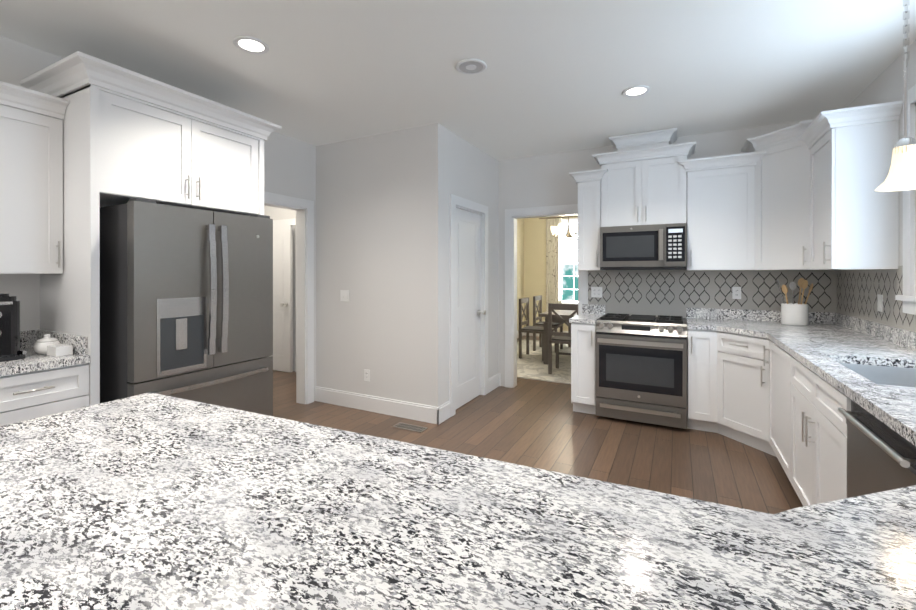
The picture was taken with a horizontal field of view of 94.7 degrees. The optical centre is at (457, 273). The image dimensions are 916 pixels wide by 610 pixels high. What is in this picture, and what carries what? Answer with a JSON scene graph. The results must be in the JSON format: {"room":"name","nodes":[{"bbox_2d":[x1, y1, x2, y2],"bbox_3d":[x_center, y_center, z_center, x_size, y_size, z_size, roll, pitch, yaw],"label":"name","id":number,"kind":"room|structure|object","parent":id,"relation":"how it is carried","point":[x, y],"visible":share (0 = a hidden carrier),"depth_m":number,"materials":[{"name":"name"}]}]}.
{"room":"kitchen","nodes":[
{"label":"kitchen","id":0,"kind":"room"},
{"bbox_2d":[0,0,915,406],"bbox_3d":[-1.075,-0.049,3.440,8.590,2.840,13.420,0,0,28],"label":"wall","id":1,"kind":"structure","parent":0,"point":[390,136],"depth_m":3.14,"materials":[{"name":"paint"}]},
{"bbox_2d":[20,331,35,346],"bbox_3d":[-2.952,0.393,1.791,0.020,0.100,1.757,0,0,28],"label":"backsplash","id":2,"kind":"structure","parent":1,"relation":"attached to","point":[27,338],"depth_m":2.51,"materials":[{"name":"grey stone"}]},
{"bbox_2d":[0,99,67,274],"bbox_3d":[-2.531,-0.440,2.267,0.324,0.885,0.521,0,0,28],"label":"upper cabinet","id":3,"kind":"object","parent":1,"relation":"attached to","point":[33,146],"depth_m":2.32,"materials":[{"name":"white wood"}]},
{"bbox_2d":[36,331,87,354],"bbox_3d":[-2.281,0.392,2.421,0.588,0.100,0.019,0,0,28],"label":"backsplash","id":4,"kind":"structure","parent":1,"relation":"attached to","point":[79,342],"depth_m":2.33,"materials":[{"name":"white stone"}]},
{"bbox_2d":[44,63,259,215],"bbox_3d":[-2.025,-0.795,2.908,0.629,0.693,1.001,0,0,28],"label":"upper cabinet","id":5,"kind":"object","parent":1,"relation":"attached to","point":[130,136],"depth_m":2.55,"materials":[{"name":"white wood"}]},
{"bbox_2d":[233,36,268,53],"bbox_3d":[-1.233,-1.362,2.517,0.195,0.012,0.195,0,0,19],"label":"recessed light","id":6,"kind":"object","parent":1,"relation":"in","point":[252,45],"depth_m":2.51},
{"bbox_2d":[271,225,292,372],"bbox_3d":[-2.655,0.349,5.936,0.780,2.020,0.125,0,0,28],"label":"hall door","id":7,"kind":"structure","parent":1,"relation":"in","point":[282,355],"depth_m":5.85,"materials":[{"name":"white wood"}]},
{"bbox_2d":[264,191,313,403],"bbox_3d":[-1.858,0.300,4.047,0.160,2.140,1.090,0,0,28],"label":"door frame","id":8,"kind":"structure","parent":1,"relation":"attached to","point":[303,221],"depth_m":4.43,"materials":[{"name":"white wood"}]},
{"bbox_2d":[340,290,348,300],"bbox_3d":[-1.169,0.229,4.352,0.116,0.115,0.010,0,0,28],"label":"outlet","id":9,"kind":"object","parent":1,"relation":"attached to","point":[344,294],"depth_m":4.35,"materials":[{"name":"white plastic"}]},
{"bbox_2d":[364,369,369,381],"bbox_3d":[-0.912,1.020,4.220,0.070,0.115,0.008,0,0,28],"label":"outlet","id":10,"kind":"object","parent":1,"relation":"attached to","point":[366,372],"depth_m":4.22,"materials":[{"name":"white plastic"}]},
{"bbox_2d":[315,386,440,424],"bbox_3d":[-0.852,1.293,4.186,1.537,0.153,0.016,0,0,28],"label":"baseboard","id":11,"kind":"structure","parent":1,"relation":"attached to","point":[419,412],"depth_m":4.13,"materials":[{"name":"white wood"}]},
{"bbox_2d":[449,194,487,416],"bbox_3d":[0.079,0.304,4.452,0.140,2.130,0.890,0,0,28],"label":"door frame","id":12,"kind":"structure","parent":1,"relation":"attached to","point":[455,201],"depth_m":4.18,"materials":[{"name":"white wood"}]},
{"bbox_2d":[455,58,486,74],"bbox_3d":[0.086,-1.361,2.777,0.208,0.014,0.208,0,0,28],"label":"ceiling speaker","id":13,"kind":"object","parent":1,"relation":"attached to","point":[470,66],"visible":1,"depth_m":2.76},
{"bbox_2d":[456,208,485,408],"bbox_3d":[0.121,0.351,4.430,0.125,2.020,0.680,0,0,28],"label":"pantry door","id":14,"kind":"structure","parent":1,"relation":"in","point":[469,312],"depth_m":4.47,"materials":[{"name":"white wood"}]},
{"bbox_2d":[488,373,500,392],"bbox_3d":[0.424,1.292,4.976,0.030,0.153,0.355,0,0,28],"label":"baseboard","id":15,"kind":"structure","parent":1,"relation":"attached to","point":[494,382],"depth_m":4.99,"materials":[{"name":"white wood"}]},
{"bbox_2d":[505,204,587,387],"bbox_3d":[1.026,0.298,4.917,0.970,2.140,0.140,0,0,28],"label":"door frame","id":16,"kind":"structure","parent":1,"relation":"attached to","point":[511,215],"depth_m":5.05,"materials":[{"name":"white wood"}]},
{"bbox_2d":[551,216,577,240],"bbox_3d":[1.823,-0.962,6.928,0.654,0.826,0.632,0,0,28],"label":"chandelier","id":17,"kind":"object","parent":1,"relation":"hanging from","point":[572,231],"visible":0.81,"depth_m":6.79,"materials":[{"name":"metal"}]},
{"bbox_2d":[576,169,604,270],"bbox_3d":[1.417,-0.537,4.469,0.230,1.012,0.323,0,0,28],"label":"upper cabinet","id":18,"kind":"object","parent":1,"relation":"attached to","point":[588,192],"depth_m":4.33,"materials":[{"name":"white wood"}]},
{"bbox_2d":[591,287,601,297],"bbox_3d":[1.513,0.204,4.597,0.116,0.115,0.008,0,0,28],"label":"outlet","id":19,"kind":"object","parent":1,"relation":"attached to","point":[595,292],"depth_m":4.60,"materials":[{"name":"white plastic"}]},
{"bbox_2d":[622,85,649,96],"bbox_3d":[1.331,-1.363,3.154,0.195,0.012,0.195,0,0,19],"label":"recessed light","id":20,"kind":"object","parent":1,"relation":"in","point":[638,90],"depth_m":3.15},
{"bbox_2d":[600,128,687,226],"bbox_3d":[1.861,-0.912,4.237,0.766,0.893,0.323,0,0,28],"label":"upper cabinet","id":21,"kind":"object","parent":1,"relation":"attached to","point":[646,184],"depth_m":4.08,"materials":[{"name":"white wood"}]},
{"bbox_2d":[600,223,686,269],"bbox_3d":[1.833,-0.249,4.185,0.758,0.427,0.445,0,0,28],"label":"microwave","id":22,"kind":"object","parent":21,"relation":"attached to","point":[650,247],"visible":1,"depth_m":4.01,"materials":[{"name":"metal"}]},
{"bbox_2d":[686,155,743,269],"bbox_3d":[2.436,-0.536,3.939,0.526,1.012,0.323,0,0,28],"label":"upper cabinet","id":23,"kind":"object","parent":1,"relation":"attached to","point":[715,225],"depth_m":3.81,"materials":[{"name":"white wood"}]},
{"bbox_2d":[732,287,740,298],"bbox_3d":[2.648,0.184,4.005,0.070,0.115,0.008,0,0,28],"label":"outlet","id":24,"kind":"object","parent":1,"relation":"attached to","point":[736,291],"depth_m":4.01,"materials":[{"name":"white plastic"}]},
{"bbox_2d":[588,266,915,331],"bbox_3d":[1.343,0.208,2.259,2.170,0.510,4.320,0,0,28],"label":"tile backsplash","id":25,"kind":"structure","parent":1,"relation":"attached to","point":[853,293],"depth_m":3.96,"materials":[{"name":"grey tile"}]},
{"bbox_2d":[688,308,835,322],"bbox_3d":[2.784,0.390,3.929,1.153,0.100,0.020,0,0,28],"label":"backsplash","id":26,"kind":"structure","parent":1,"relation":"attached to","point":[693,313],"depth_m":3.95,"materials":[{"name":"grey stone"}]},
{"bbox_2d":[740,115,823,269],"bbox_3d":[2.835,-0.598,3.524,0.688,1.138,0.688,0,0,28],"label":"upper cabinet","id":27,"kind":"object","parent":1,"relation":"attached to","point":[778,163],"depth_m":3.49,"materials":[{"name":"white wood"}]},
{"bbox_2d":[820,359,855,382],"bbox_3d":[1.833,0.578,2.004,0.015,0.190,0.730,0,0,28],"label":"countertop","id":28,"kind":"structure","parent":1,"relation":"attached to","point":[827,371],"depth_m":1.91,"materials":[{"name":"white stone"}]},
{"bbox_2d":[808,100,902,269],"bbox_3d":[2.744,-0.545,2.956,0.324,1.033,0.528,0,0,28],"label":"upper cabinet","id":29,"kind":"object","parent":1,"relation":"attached to","point":[852,225],"depth_m":2.74,"materials":[{"name":"white wood"}]},
{"bbox_2d":[832,313,915,386],"bbox_3d":[2.066,0.508,1.870,0.522,0.330,4.296,0,0,28],"label":"backsplash","id":30,"kind":"structure","parent":1,"relation":"attached to","point":[902,376],"depth_m":2.25,"materials":[{"name":"white stone"}]},
{"bbox_2d":[877,294,882,311],"bbox_3d":[2.879,0.202,2.880,0.011,0.115,0.070,0,0,28],"label":"outlet","id":31,"kind":"object","parent":1,"relation":"attached to","point":[879,297],"depth_m":2.87,"materials":[{"name":"white plastic"}]},
{"bbox_2d":[875,0,915,191],"bbox_3d":[1.976,-0.873,1.860,0.198,0.987,0.198,0,0,28],"label":"pendant light","id":32,"kind":"object","parent":1,"relation":"hanging from","point":[901,176],"visible":1,"depth_m":1.85,"materials":[{"name":"white glass"}]},
{"bbox_2d":[895,84,915,314],"bbox_3d":[2.362,-0.425,1.784,0.165,1.325,1.740,0,0,28],"label":"window frame","id":33,"kind":"structure","parent":1,"relation":"attached to","point":[908,297],"depth_m":2.48,"materials":[{"name":"white wood"}]},
{"bbox_2d":[0,355,915,609],"bbox_3d":[0.280,0.465,1.100,2.977,0.040,2.340,0,0,28],"label":"countertop","id":34,"kind":"structure","parent":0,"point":[148,501],"depth_m":0.76,"materials":[{"name":"white stone"}]},
{"bbox_2d":[517,218,523,330],"bbox_3d":[0.468,-0.006,7.536,0.120,2.740,3.990,0,0,28],"label":"wall","id":35,"kind":"structure","parent":0,"point":[520,222],"depth_m":9.09,"materials":[{"name":"paint"}]},
{"bbox_2d":[273,335,802,514],"bbox_3d":[-1.075,1.396,3.442,8.590,0.050,13.420,0,0,28],"label":"floor","id":36,"kind":"structure","parent":0,"point":[539,424],"depth_m":3.42,"materials":[{"name":"brown wood"}]},
{"bbox_2d":[0,359,95,422],"bbox_3d":[-2.395,0.929,2.201,0.629,0.888,0.521,0,0,28],"label":"base cabinet","id":37,"kind":"object","parent":36,"relation":"on","point":[41,390],"depth_m":2.13,"materials":[{"name":"white wood"}]},
{"bbox_2d":[0,347,91,374],"bbox_3d":[-2.678,0.464,1.648,0.638,0.040,1.757,0,0,28],"label":"countertop","id":38,"kind":"structure","parent":37,"relation":"on","point":[32,359],"depth_m":2.16,"materials":[{"name":"white stone"}]},
{"bbox_2d":[0,293,25,361],"bbox_3d":[-2.426,0.273,2.167,0.310,0.337,0.222,0,0,28],"label":"coffee maker","id":39,"kind":"object","parent":38,"relation":"on","point":[10,350],"visible":1,"depth_m":2.15,"materials":[{"name":"black plastic"}]},
{"bbox_2d":[33,334,72,356],"bbox_3d":[-2.225,0.389,2.310,0.225,0.106,0.110,0,0,28],"label":"sugar bowl","id":40,"kind":"object","parent":38,"relation":"on","point":[47,344],"visible":1,"depth_m":2.29,"materials":[{"name":"ceramic"}]},
{"bbox_2d":[100,198,272,415],"bbox_3d":[-1.890,0.474,2.890,0.834,1.795,0.901,0,0,28],"label":"refrigerator","id":41,"kind":"object","parent":36,"relation":"on","point":[186,303],"visible":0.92,"depth_m":2.58,"materials":[{"name":"metal"}]},
{"bbox_2d":[392,422,427,432],"bbox_3d":[-0.425,1.367,3.747,0.300,0.006,0.120,0,0,28],"label":"floor vent","id":42,"kind":"object","parent":36,"relation":"in","point":[410,427],"visible":1,"depth_m":3.74,"materials":[{"name":"metal"}]},
{"bbox_2d":[517,340,570,383],"bbox_3d":[1.962,1.359,6.607,2.950,0.014,3.000,0,0,28],"label":"rug","id":43,"kind":"object","parent":36,"relation":"on","point":[532,365],"visible":0.23,"depth_m":6.21,"materials":[{"name":"fabric"}]},
{"bbox_2d":[518,297,552,360],"bbox_3d":[1.254,0.878,6.806,0.430,0.950,0.440,0,0,28],"label":"dining chair","id":44,"kind":"object","parent":43,"relation":"on","point":[527,329],"visible":0.71,"depth_m":6.72,"materials":[{"name":"brown wood"}]},
{"bbox_2d":[533,295,563,352],"bbox_3d":[1.601,0.877,7.471,0.430,0.950,0.440,0,0,28],"label":"dining chair","id":45,"kind":"object","parent":43,"relation":"on","point":[540,323],"visible":0.67,"depth_m":7.39,"materials":[{"name":"brown wood"}]},
{"bbox_2d":[538,310,576,364],"bbox_3d":[2.055,0.977,6.840,1.000,0.752,1.800,0,0,28],"label":"dining table","id":46,"kind":"object","parent":43,"relation":"on","point":[564,314],"visible":0.33,"depth_m":6.28,"materials":[{"name":"brown wood"}]},
{"bbox_2d":[548,303,577,373],"bbox_3d":[1.503,0.880,5.780,0.440,0.950,0.430,0,0,28],"label":"dining chair","id":47,"kind":"object","parent":43,"relation":"on","point":[557,338],"visible":0.62,"depth_m":5.67,"materials":[{"name":"brown wood"}]},
{"bbox_2d":[571,323,595,358],"bbox_3d":[1.347,0.925,4.336,0.230,0.888,0.629,0,0,28],"label":"base cabinet","id":48,"kind":"object","parent":36,"relation":"on","point":[583,335],"depth_m":4.06,"materials":[{"name":"white wood"}]},
{"bbox_2d":[569,311,603,322],"bbox_3d":[1.339,0.459,4.335,0.244,0.040,0.637,0,0,28],"label":"countertop","id":49,"kind":"structure","parent":48,"relation":"on","point":[583,317],"depth_m":4.12,"materials":[{"name":"grey stone"}]},
{"bbox_2d":[595,313,686,428],"bbox_3d":[1.767,0.896,4.059,0.762,0.948,0.714,0,0,28],"label":"range","id":50,"kind":"object","parent":36,"relation":"on","point":[641,368],"visible":1,"depth_m":3.79,"materials":[{"name":"metal"}]},
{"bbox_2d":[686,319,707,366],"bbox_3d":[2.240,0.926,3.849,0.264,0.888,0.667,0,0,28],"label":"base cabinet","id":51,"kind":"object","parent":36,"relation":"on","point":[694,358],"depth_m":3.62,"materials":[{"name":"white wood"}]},
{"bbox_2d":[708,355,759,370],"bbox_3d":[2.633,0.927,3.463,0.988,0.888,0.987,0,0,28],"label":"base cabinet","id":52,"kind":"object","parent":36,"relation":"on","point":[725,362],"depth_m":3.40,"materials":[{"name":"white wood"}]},
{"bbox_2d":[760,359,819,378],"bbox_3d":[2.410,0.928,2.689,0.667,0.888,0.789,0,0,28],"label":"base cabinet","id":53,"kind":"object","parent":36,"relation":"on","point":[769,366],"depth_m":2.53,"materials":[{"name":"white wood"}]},
{"bbox_2d":[688,319,915,370],"bbox_3d":[2.371,0.461,3.137,1.153,0.040,1.807,0,0,28],"label":"countertop","id":54,"kind":"structure","parent":53,"relation":"on","point":[813,342],"depth_m":3.05,"materials":[{"name":"white stone"}]},
{"bbox_2d":[776,278,812,325],"bbox_3d":[2.909,0.240,3.653,0.257,0.399,0.245,0,0,28],"label":"utensil crock","id":55,"kind":"object","parent":54,"relation":"on","point":[795,314],"visible":1,"depth_m":3.58,"materials":[{"name":"ceramic"}]},
{"bbox_2d":[838,400,915,497],"bbox_3d":[1.653,0.932,1.291,0.619,0.884,0.606,0,0,28],"label":"dishwasher","id":56,"kind":"object","parent":36,"relation":"on","point":[881,456],"visible":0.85,"depth_m":1.45,"materials":[{"name":"metal"}]},
{"bbox_2d":[524,215,577,330],"bbox_3d":[3.529,-0.007,8.281,4.860,2.740,0.120,0,0,28],"label":"wall","id":57,"kind":"structure","parent":0,"point":[531,257],"depth_m":9.17,"materials":[{"name":"paint"}]},
{"bbox_2d":[525,331,567,336],"bbox_3d":[3.497,1.287,8.222,4.620,0.153,0.016,0,0,28],"label":"baseboard","id":58,"kind":"structure","parent":57,"relation":"attached to","point":[530,334],"depth_m":9.15,"materials":[{"name":"white wood"}]},
{"bbox_2d":[539,216,577,331],"bbox_3d":[2.681,0.072,8.579,2.100,2.521,0.035,0,0,28],"label":"panel","id":59,"kind":"object","parent":57,"relation":"hanging from","point":[553,269],"visible":0.54,"depth_m":8.92,"materials":[{"name":"fabric"}]},
{"bbox_2d":[562,225,577,300],"bbox_3d":[2.751,-0.223,8.714,1.300,1.670,0.010,0,0,28],"label":"window","id":60,"kind":"structure","parent":57,"relation":"in","point":[567,275],"depth_m":8.91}
]}

